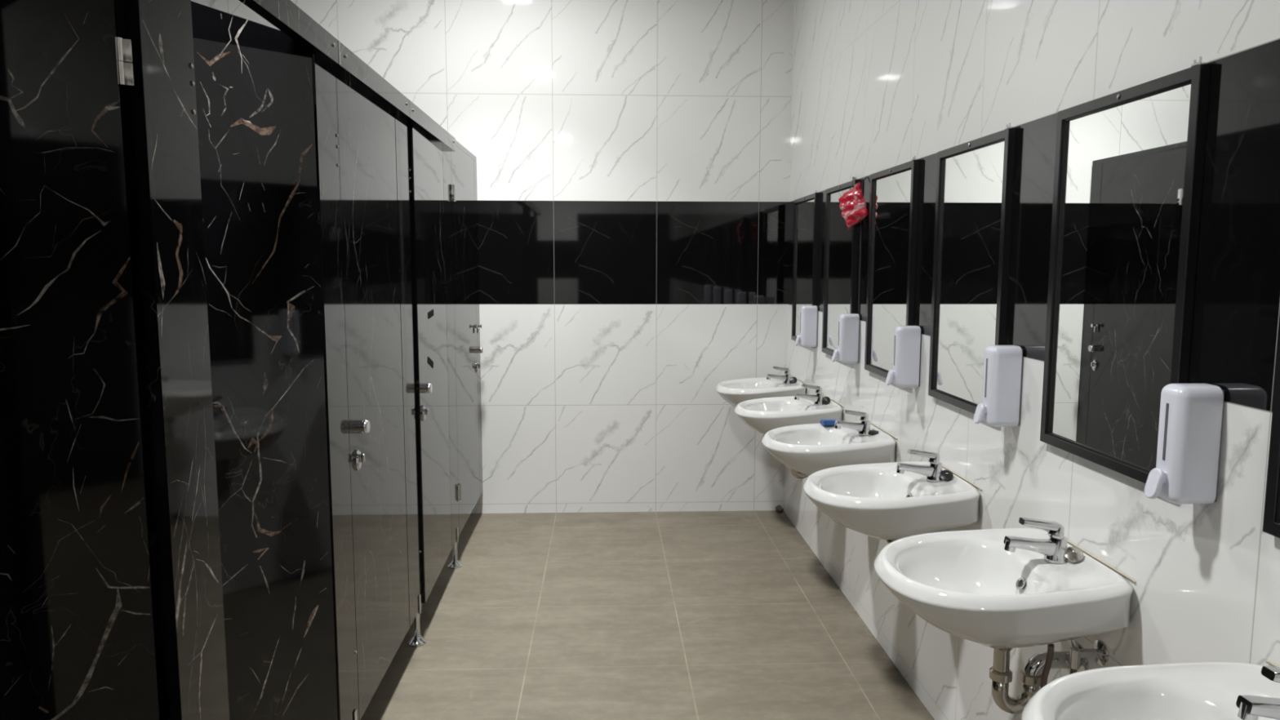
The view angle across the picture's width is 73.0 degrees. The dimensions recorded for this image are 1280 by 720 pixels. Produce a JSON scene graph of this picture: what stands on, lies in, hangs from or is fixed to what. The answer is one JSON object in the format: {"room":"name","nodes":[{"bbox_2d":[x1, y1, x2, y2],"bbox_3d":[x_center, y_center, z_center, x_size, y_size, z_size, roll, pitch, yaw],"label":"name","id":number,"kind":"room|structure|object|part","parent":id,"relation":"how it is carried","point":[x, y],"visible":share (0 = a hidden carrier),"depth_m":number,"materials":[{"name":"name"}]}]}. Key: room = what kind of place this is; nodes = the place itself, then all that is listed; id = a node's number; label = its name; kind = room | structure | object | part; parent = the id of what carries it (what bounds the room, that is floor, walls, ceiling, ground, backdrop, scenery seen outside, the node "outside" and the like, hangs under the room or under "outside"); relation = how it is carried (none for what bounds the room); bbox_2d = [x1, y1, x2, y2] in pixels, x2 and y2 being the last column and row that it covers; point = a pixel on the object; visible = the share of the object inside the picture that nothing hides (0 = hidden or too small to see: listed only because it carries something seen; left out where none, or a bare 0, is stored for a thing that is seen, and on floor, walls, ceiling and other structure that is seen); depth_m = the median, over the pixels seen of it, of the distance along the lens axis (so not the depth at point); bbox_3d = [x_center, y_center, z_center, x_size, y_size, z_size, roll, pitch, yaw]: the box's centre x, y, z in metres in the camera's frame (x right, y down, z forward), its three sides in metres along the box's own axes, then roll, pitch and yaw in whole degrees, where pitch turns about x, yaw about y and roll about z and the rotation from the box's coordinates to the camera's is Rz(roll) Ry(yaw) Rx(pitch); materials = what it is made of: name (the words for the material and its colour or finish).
{"room":"public restroom","nodes":[
{"label":"public restroom","id":0,"kind":"room"},
{"bbox_2d":[191,0,793,513],"bbox_3d":[-0.888,-0.716,5.024,3.534,3.300,0.001,0,6,-2],"label":"wall","id":1,"kind":"structure","parent":0,"point":[633,157],"depth_m":5.05,"materials":[{"name":"tile"}]},
{"bbox_2d":[360,510,934,719],"bbox_3d":[-0.715,1.456,0.891,3.534,0.100,8.704,0,6,-2],"label":"floor","id":2,"kind":"structure","parent":0,"point":[690,615],"depth_m":3.53,"materials":[{"name":"tile"}]},
{"bbox_2d":[115,0,482,719],"bbox_3d":[-1.687,0.136,2.767,1.748,2.104,4.602,0,6,-2],"label":"partition","id":3,"kind":"object","parent":2,"relation":"on","point":[160,119],"visible":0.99,"depth_m":1.56,"materials":[{"name":"black laminate"}]},
{"bbox_2d":[0,0,160,719],"bbox_3d":[-1.081,0.247,1.289,0.640,1.937,0.037,-3,7,-26],"label":"door","id":4,"kind":"structure","parent":3,"relation":"attached to","point":[77,642],"depth_m":1.35,"materials":[{"name":"black laminate"}]},
{"bbox_3d":[-0.810,0.219,1.544,0.025,1.937,0.180,0,6,-2],"label":"post panel","id":5,"kind":"part","parent":3,"relation":"part of","materials":[{"name":"black laminate"}]},
{"bbox_2d":[191,0,337,719],"bbox_3d":[-0.943,0.177,2.004,0.063,1.918,0.625,3,7,22],"label":"door","id":6,"kind":"structure","parent":3,"relation":"attached to","point":[254,82],"depth_m":2.10,"materials":[{"name":"black laminate"}]},
{"bbox_3d":[-0.799,-0.771,1.879,0.030,0.062,0.842,0,6,-2],"label":"rail","id":7,"kind":"part","parent":3,"relation":"part of","materials":[{"name":"grey metal"}]},
{"bbox_3d":[-0.844,0.125,2.384,0.025,1.937,0.174,0,6,-2],"label":"post panel","id":8,"kind":"part","parent":3,"relation":"part of","materials":[{"name":"grey laminate"}]},
{"bbox_3d":[-0.800,-0.818,2.301,0.002,0.062,0.006,0,6,-2],"label":"joint trim","id":9,"kind":"part","parent":3,"relation":"part of","materials":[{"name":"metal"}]},
{"bbox_3d":[-0.833,-0.864,2.717,0.030,0.062,0.835,0,6,-2],"label":"rail","id":10,"kind":"part","parent":3,"relation":"part of","materials":[{"name":"grey metal"}]},
{"bbox_2d":[335,70,409,719],"bbox_3d":[-0.842,0.078,2.804,0.063,1.937,0.664,0,6,-2],"label":"door","id":11,"kind":"structure","parent":3,"relation":"attached to","point":[366,126],"depth_m":2.74,"materials":[{"name":"black stone"}]},
{"bbox_3d":[-0.832,0.296,2.557,0.012,0.064,0.040,0,6,-2],"label":"lock plate","id":12,"kind":"part","parent":11,"relation":"part of","materials":[{"name":"silver metal"}]},
{"bbox_3d":[-0.819,0.196,2.546,0.038,0.040,0.040,0,6,-2],"label":"pull knob","id":13,"kind":"part","parent":11,"relation":"part of","materials":[{"name":"silver metal"}]},
{"bbox_3d":[-0.879,0.029,3.248,0.025,1.937,0.216,0,6,-2],"label":"post panel","id":14,"kind":"part","parent":3,"relation":"part of","materials":[{"name":"grey laminate"}]},
{"bbox_3d":[-0.869,-0.965,3.615,0.030,0.062,0.967,0,6,-2],"label":"rail","id":15,"kind":"part","parent":3,"relation":"part of","materials":[{"name":"grey metal"}]},
{"bbox_2d":[408,123,451,603],"bbox_3d":[-0.873,-0.021,3.698,0.063,1.937,0.664,0,6,-3],"label":"door","id":16,"kind":"structure","parent":3,"relation":"attached to","point":[426,166],"depth_m":3.62,"materials":[{"name":"grey laminate"}]},
{"bbox_3d":[-0.858,0.211,3.433,0.012,0.064,0.040,0,6,-3],"label":"lock plate","id":17,"kind":"part","parent":16,"relation":"part of","materials":[{"name":"silver metal"}]},
{"bbox_3d":[-0.845,0.112,3.422,0.038,0.040,0.040,0,6,-3],"label":"pull knob","id":18,"kind":"part","parent":16,"relation":"part of","materials":[{"name":"silver metal"}]},
{"bbox_3d":[-0.915,-0.070,4.136,0.025,1.937,0.212,0,6,-2],"label":"post panel","id":19,"kind":"part","parent":3,"relation":"part of","materials":[{"name":"grey laminate"}]},
{"bbox_2d":[450,145,483,533],"bbox_3d":[-0.915,-0.121,4.593,0.063,1.937,0.760,0,6,-2],"label":"door","id":20,"kind":"structure","parent":3,"relation":"attached to","point":[462,186],"depth_m":4.57,"materials":[{"name":"grey laminate"}]},
{"bbox_3d":[-0.929,0.042,4.948,0.012,0.064,0.040,0,6,-2],"label":"lock plate","id":21,"kind":"part","parent":20,"relation":"part of","materials":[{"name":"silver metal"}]},
{"bbox_3d":[-0.916,-0.058,4.937,0.038,0.040,0.040,0,6,-2],"label":"pull knob","id":22,"kind":"part","parent":20,"relation":"part of","materials":[{"name":"silver metal"}]},
{"bbox_2d":[775,505,783,512],"bbox_3d":[0.843,0.901,5.240,0.046,0.043,0.067,0,6,-2],"label":"paper scrap","id":23,"kind":"object","parent":2,"relation":"on","point":[779,508],"visible":1,"depth_m":5.23,"materials":[{"name":"grey paper"}]},
{"bbox_2d":[783,0,1279,719],"bbox_3d":[1.053,-0.239,0.773,0.001,3.300,8.704,0,6,-2],"label":"wall","id":24,"kind":"structure","parent":0,"point":[877,86],"depth_m":2.15,"materials":[{"name":"tile"}]},
{"bbox_2d":[715,375,806,407],"bbox_3d":[0.656,0.196,4.827,0.467,0.175,0.460,0,6,-2],"label":"washbasin","id":25,"kind":"object","parent":24,"relation":"attached to","point":[734,392],"visible":0.59,"depth_m":4.68,"materials":[{"name":"white ceramic"}]},
{"bbox_2d":[766,365,791,384],"bbox_3d":[0.776,0.083,4.823,0.144,0.098,0.048,0,6,-2],"label":"tap","id":26,"kind":"object","parent":25,"relation":"on","point":[786,378],"visible":1,"depth_m":4.81,"materials":[{"name":"silver metal"}]},
{"bbox_3d":[0.766,0.100,4.825,0.117,0.044,0.034,0,6,-2],"label":"spout","id":27,"kind":"part","parent":26,"relation":"part of","materials":[{"name":"silver metal"}]},
{"bbox_3d":[0.789,0.058,4.821,0.098,0.046,0.036,0,6,-2],"label":"lever","id":28,"kind":"part","parent":26,"relation":"part of","materials":[{"name":"silver metal"}]},
{"bbox_2d":[790,377,796,383],"bbox_3d":[0.853,0.112,4.808,0.039,0.035,0.027,2,7,18],"label":"plug","id":29,"kind":"object","parent":25,"relation":"on","point":[793,380],"visible":1,"depth_m":4.80,"materials":[{"name":"silver metal"}]},
{"bbox_2d":[734,394,844,435],"bbox_3d":[0.685,0.276,4.115,0.467,0.175,0.460,0,6,-2],"label":"washbasin","id":30,"kind":"object","parent":24,"relation":"attached to","point":[762,415],"visible":0.74,"depth_m":3.96,"materials":[{"name":"white ceramic"}]},
{"bbox_2d":[790,468,808,479],"bbox_3d":[0.815,0.466,4.141,0.218,0.211,0.076,0,6,-2],"label":"trap","id":31,"kind":"object","parent":30,"relation":"attached to","point":[797,474],"visible":0.18,"depth_m":4.13,"materials":[{"name":"silver metal"}]},
{"bbox_2d":[794,383,824,404],"bbox_3d":[0.805,0.163,4.111,0.144,0.098,0.048,0,6,-2],"label":"tap","id":32,"kind":"object","parent":30,"relation":"on","point":[817,398],"visible":1,"depth_m":4.10,"materials":[{"name":"silver metal"}]},
{"bbox_3d":[0.795,0.179,4.113,0.117,0.044,0.034,0,6,-2],"label":"spout","id":33,"kind":"part","parent":32,"relation":"part of","materials":[{"name":"silver metal"}]},
{"bbox_3d":[0.818,0.137,4.109,0.098,0.046,0.036,0,6,-2],"label":"lever","id":34,"kind":"part","parent":32,"relation":"part of","materials":[{"name":"silver metal"}]},
{"bbox_2d":[822,396,830,404],"bbox_3d":[0.883,0.192,4.094,0.037,0.038,0.026,6,8,41],"label":"plug","id":35,"kind":"object","parent":30,"relation":"on","point":[826,400],"visible":1,"depth_m":4.09,"materials":[{"name":"silver rubber"}]},
{"bbox_2d":[791,190,819,347],"bbox_3d":[0.884,-0.488,4.656,0.022,0.802,0.492,0,6,-2],"label":"wall mirror","id":36,"kind":"object","parent":24,"relation":"attached to","point":[806,220],"visible":0.95,"depth_m":4.65,"materials":[{"name":"black mirror"}]},
{"bbox_3d":[0.890,-0.481,4.657,0.009,0.733,0.438,0,6,-2],"label":"glass","id":37,"kind":"part","parent":36,"relation":"part of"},
{"bbox_2d":[795,305,817,347],"bbox_3d":[0.851,-0.170,4.436,0.107,0.218,0.068,0,6,-2],"label":"soap dispenser","id":38,"kind":"object","parent":24,"relation":"attached to","point":[807,337],"visible":1,"depth_m":4.41,"materials":[{"name":"white plastic"}]},
{"bbox_3d":[0.817,-0.100,4.443,0.038,0.056,0.032,0,6,-2],"label":"push lever","id":39,"kind":"part","parent":38,"relation":"part of","materials":[{"name":"white plastic"}]},
{"bbox_3d":[0.902,-0.173,4.438,0.006,0.201,0.060,0,6,-2],"label":"plate","id":40,"kind":"part","parent":38,"relation":"part of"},
{"bbox_2d":[761,422,897,475],"bbox_3d":[0.715,0.356,3.394,0.467,0.175,0.460,0,6,-2],"label":"washbasin","id":41,"kind":"object","parent":24,"relation":"attached to","point":[808,449],"visible":0.79,"depth_m":3.23,"materials":[{"name":"white ceramic"}]},
{"bbox_2d":[820,418,839,425],"bbox_3d":[0.787,0.257,3.572,0.075,0.018,0.045,-1,6,-8],"label":"packet","id":42,"kind":"object","parent":41,"relation":"on","point":[831,421],"visible":0.66,"depth_m":3.55,"materials":[{"name":"blue plastic"}]},
{"bbox_2d":[834,409,871,435],"bbox_3d":[0.835,0.243,3.390,0.144,0.098,0.048,0,6,-2],"label":"tap","id":43,"kind":"object","parent":41,"relation":"on","point":[863,428],"visible":1,"depth_m":3.38,"materials":[{"name":"silver metal"}]},
{"bbox_3d":[0.825,0.260,3.392,0.117,0.044,0.034,0,6,-2],"label":"spout","id":44,"kind":"part","parent":43,"relation":"part of","materials":[{"name":"silver metal"}]},
{"bbox_3d":[0.847,0.218,3.388,0.098,0.046,0.036,0,6,-2],"label":"lever","id":45,"kind":"part","parent":43,"relation":"part of","materials":[{"name":"silver metal"}]},
{"bbox_2d":[868,429,878,435],"bbox_3d":[0.913,0.281,3.381,0.039,0.023,0.039,1,6,10],"label":"plug","id":46,"kind":"object","parent":41,"relation":"on","point":[872,432],"visible":1,"depth_m":3.37,"materials":[{"name":"silver rubber"}]},
{"bbox_2d":[822,176,859,358],"bbox_3d":[0.912,-0.411,3.963,0.022,0.802,0.492,0,6,-2],"label":"wall mirror","id":47,"kind":"object","parent":24,"relation":"attached to","point":[841,244],"visible":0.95,"depth_m":4.00,"materials":[{"name":"black mirror"}]},
{"bbox_3d":[0.918,-0.403,3.964,0.009,0.733,0.438,0,6,-2],"label":"glass","id":48,"kind":"part","parent":47,"relation":"part of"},
{"bbox_2d":[838,177,868,230],"bbox_3d":[0.891,-0.657,3.612,0.077,0.226,0.187,-1,7,-12],"label":"plastic bag","id":49,"kind":"object","parent":47,"relation":"hanging from","point":[853,206],"visible":1,"depth_m":3.60,"materials":[{"name":"plastic"}]},
{"bbox_2d":[831,313,860,364],"bbox_3d":[0.881,-0.089,3.712,0.107,0.218,0.068,0,6,-2],"label":"soap dispenser","id":50,"kind":"object","parent":24,"relation":"attached to","point":[848,331],"visible":1,"depth_m":3.68,"materials":[{"name":"white plastic"}]},
{"bbox_3d":[0.846,-0.019,3.718,0.038,0.056,0.032,0,6,-2],"label":"push lever","id":51,"kind":"part","parent":50,"relation":"part of","materials":[{"name":"white plastic"}]},
{"bbox_3d":[0.931,-0.092,3.713,0.006,0.201,0.060,0,6,-2],"label":"plate","id":52,"kind":"part","parent":50,"relation":"part of","materials":[{"name":"plastic"}]},
{"bbox_2d":[864,155,919,377],"bbox_3d":[0.941,-0.333,3.264,0.022,0.802,0.492,0,6,-2],"label":"wall mirror","id":53,"kind":"object","parent":24,"relation":"attached to","point":[894,191],"visible":0.99,"depth_m":3.27,"materials":[{"name":"black mirror"}]},
{"bbox_3d":[0.947,-0.325,3.265,0.009,0.733,0.438,0,6,-2],"label":"glass","id":54,"kind":"part","parent":53,"relation":"part of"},
{"bbox_2d":[803,461,982,539],"bbox_3d":[0.744,0.437,2.674,0.467,0.175,0.460,0,6,-2],"label":"washbasin","id":55,"kind":"object","parent":24,"relation":"attached to","point":[875,500],"visible":0.93,"depth_m":2.52,"materials":[{"name":"white ceramic"}]},
{"bbox_2d":[885,539,897,543],"bbox_3d":[0.874,0.627,2.701,0.218,0.211,0.076,0,6,-2],"label":"trap","id":56,"kind":"object","parent":55,"relation":"attached to","point":[889,541],"visible":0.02,"depth_m":2.67,"materials":[{"name":"silver metal"}]},
{"bbox_2d":[896,448,942,482],"bbox_3d":[0.864,0.324,2.671,0.144,0.098,0.048,0,6,-2],"label":"tap","id":57,"kind":"object","parent":55,"relation":"on","point":[933,472],"visible":0.98,"depth_m":2.66,"materials":[{"name":"silver metal"}]},
{"bbox_3d":[0.854,0.340,2.672,0.117,0.044,0.034,0,6,-2],"label":"spout","id":58,"kind":"part","parent":57,"relation":"part of","materials":[{"name":"silver metal"}]},
{"bbox_3d":[0.876,0.298,2.668,0.098,0.046,0.036,0,6,-2],"label":"lever","id":59,"kind":"part","parent":57,"relation":"part of","materials":[{"name":"silver metal"}]},
{"bbox_2d":[940,470,953,480],"bbox_3d":[0.941,0.356,2.655,0.036,0.030,0.036,-3,7,-27],"label":"plug","id":60,"kind":"object","parent":55,"relation":"on","point":[946,475],"visible":1,"depth_m":2.65,"materials":[{"name":"silver metal"}]},
{"bbox_2d":[885,325,921,388],"bbox_3d":[0.910,-0.009,2.998,0.107,0.218,0.068,0,6,-2],"label":"soap dispenser","id":61,"kind":"object","parent":24,"relation":"attached to","point":[907,340],"visible":1,"depth_m":2.97,"materials":[{"name":"white plastic"}]},
{"bbox_3d":[0.875,0.061,3.004,0.038,0.056,0.032,0,6,-2],"label":"push lever","id":62,"kind":"part","parent":61,"relation":"part of","materials":[{"name":"white plastic"}]},
{"bbox_3d":[0.960,-0.012,2.999,0.006,0.201,0.060,0,6,-2],"label":"plate","id":63,"kind":"part","parent":61,"relation":"part of","materials":[{"name":"plastic"}]},
{"bbox_2d":[928,123,1016,413],"bbox_3d":[0.969,-0.255,2.565,0.022,0.802,0.492,0,6,-2],"label":"wall mirror","id":64,"kind":"object","parent":24,"relation":"attached to","point":[975,178],"visible":0.97,"depth_m":2.54,"materials":[{"name":"black mirror"}]},
{"bbox_2d":[973,345,1023,427],"bbox_3d":[0.939,0.071,2.279,0.107,0.218,0.068,0,6,-2],"label":"soap dispenser","id":65,"kind":"object","parent":24,"relation":"attached to","point":[1000,406],"visible":1,"depth_m":2.25,"materials":[{"name":"white plastic"}]},
{"bbox_3d":[0.904,0.141,2.285,0.038,0.056,0.032,0,6,-2],"label":"push lever","id":66,"kind":"part","parent":65,"relation":"part of","materials":[{"name":"white plastic"}]},
{"bbox_3d":[0.990,0.068,2.280,0.006,0.201,0.060,0,6,-2],"label":"plate","id":67,"kind":"part","parent":65,"relation":"part of","materials":[{"name":"plastic"}]},
{"bbox_2d":[874,528,1135,648],"bbox_3d":[0.773,0.517,1.953,0.467,0.175,0.460,0,6,-2],"label":"washbasin","id":68,"kind":"object","parent":24,"relation":"attached to","point":[963,584],"visible":0.98,"depth_m":1.83,"materials":[{"name":"white ceramic"}]},
{"bbox_2d":[1004,517,1067,563],"bbox_3d":[0.893,0.404,1.950,0.144,0.098,0.048,0,6,-2],"label":"tap","id":69,"kind":"object","parent":68,"relation":"on","point":[1054,548],"visible":1,"depth_m":1.94,"materials":[{"name":"silver metal"}]},
{"bbox_3d":[0.883,0.421,1.951,0.117,0.044,0.034,0,6,-2],"label":"spout","id":70,"kind":"part","parent":69,"relation":"part of","materials":[{"name":"silver metal"}]},
{"bbox_3d":[0.906,0.379,1.947,0.098,0.046,0.036,0,6,-2],"label":"lever","id":71,"kind":"part","parent":69,"relation":"part of","materials":[{"name":"silver metal"}]},
{"bbox_2d":[989,643,1088,714],"bbox_3d":[0.903,0.707,1.980,0.218,0.211,0.076,0,6,-2],"label":"trap","id":72,"kind":"object","parent":68,"relation":"attached to","point":[1001,674],"visible":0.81,"depth_m":1.97,"materials":[{"name":"silver metal"}]},
{"bbox_2d":[1065,546,1083,562],"bbox_3d":[0.971,0.436,1.935,0.039,0.030,0.033,3,7,23],"label":"plug","id":73,"kind":"object","parent":68,"relation":"on","point":[1073,554],"visible":1,"depth_m":1.93,"materials":[{"name":"metal"}]},
{"bbox_2d":[1040,639,1108,688],"bbox_3d":[0.948,0.687,1.898,0.124,0.163,0.056,0,6,-2],"label":"supplies","id":74,"kind":"object","parent":24,"relation":"attached to","point":[1099,651],"visible":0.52,"depth_m":1.89,"materials":[{"name":"silver metal"}]},
{"bbox_3d":[0.947,0.617,1.890,0.022,0.022,0.026,0,6,-2],"label":"valve handle","id":75,"kind":"part","parent":74,"relation":"part of","materials":[{"name":"silver metal"}]},
{"bbox_2d":[1040,56,1211,484],"bbox_3d":[0.999,-0.173,1.832,0.022,0.802,0.492,0,6,-2],"label":"wall mirror","id":76,"kind":"object","parent":24,"relation":"attached to","point":[1129,162],"visible":0.98,"depth_m":1.80,"materials":[{"name":"black mirror"}]},
{"bbox_2d":[1021,660,1279,719],"bbox_3d":[0.803,0.598,1.231,0.467,0.175,0.460,0,6,-2],"label":"washbasin","id":77,"kind":"object","parent":24,"relation":"attached to","point":[1193,691],"visible":0.88,"depth_m":1.39,"materials":[{"name":"white ceramic"}]},
{"bbox_2d":[1235,666,1279,719],"bbox_3d":[0.923,0.485,1.228,0.144,0.098,0.048,0,6,-2],"label":"tap","id":78,"kind":"object","parent":77,"relation":"on","point":[1251,707],"visible":1,"depth_m":1.22,"materials":[{"name":"silver metal"}]},
{"bbox_3d":[0.913,0.501,1.229,0.117,0.044,0.034,0,6,-2],"label":"spout","id":79,"kind":"part","parent":78,"relation":"part of","materials":[{"name":"silver metal"}]},
{"bbox_3d":[0.935,0.459,1.225,0.098,0.046,0.036,0,6,-2],"label":"lever","id":80,"kind":"part","parent":78,"relation":"part of","materials":[{"name":"silver metal"}]},
{"bbox_2d":[1144,383,1224,505],"bbox_3d":[0.969,0.152,1.551,0.107,0.218,0.068,0,6,-2],"label":"soap dispenser","id":81,"kind":"object","parent":24,"relation":"attached to","point":[1186,471],"visible":1,"depth_m":1.52,"materials":[{"name":"white plastic"}]},
{"bbox_3d":[0.934,0.222,1.557,0.038,0.056,0.032,0,6,-2],"label":"push lever","id":82,"kind":"part","parent":81,"relation":"part of","materials":[{"name":"white plastic"}]},
{"bbox_3d":[1.019,0.150,1.553,0.006,0.201,0.060,0,6,-2],"label":"plate","id":83,"kind":"part","parent":81,"relation":"part of","materials":[{"name":"plastic"}]},
{"bbox_2d":[1262,325,1279,538],"bbox_3d":[1.028,-0.093,1.115,0.022,0.802,0.492,0,6,-2],"label":"wall mirror","id":84,"kind":"object","parent":24,"relation":"attached to","point":[1271,522],"visible":1,"depth_m":1.38,"materials":[{"name":"black mirror"}]}
]}

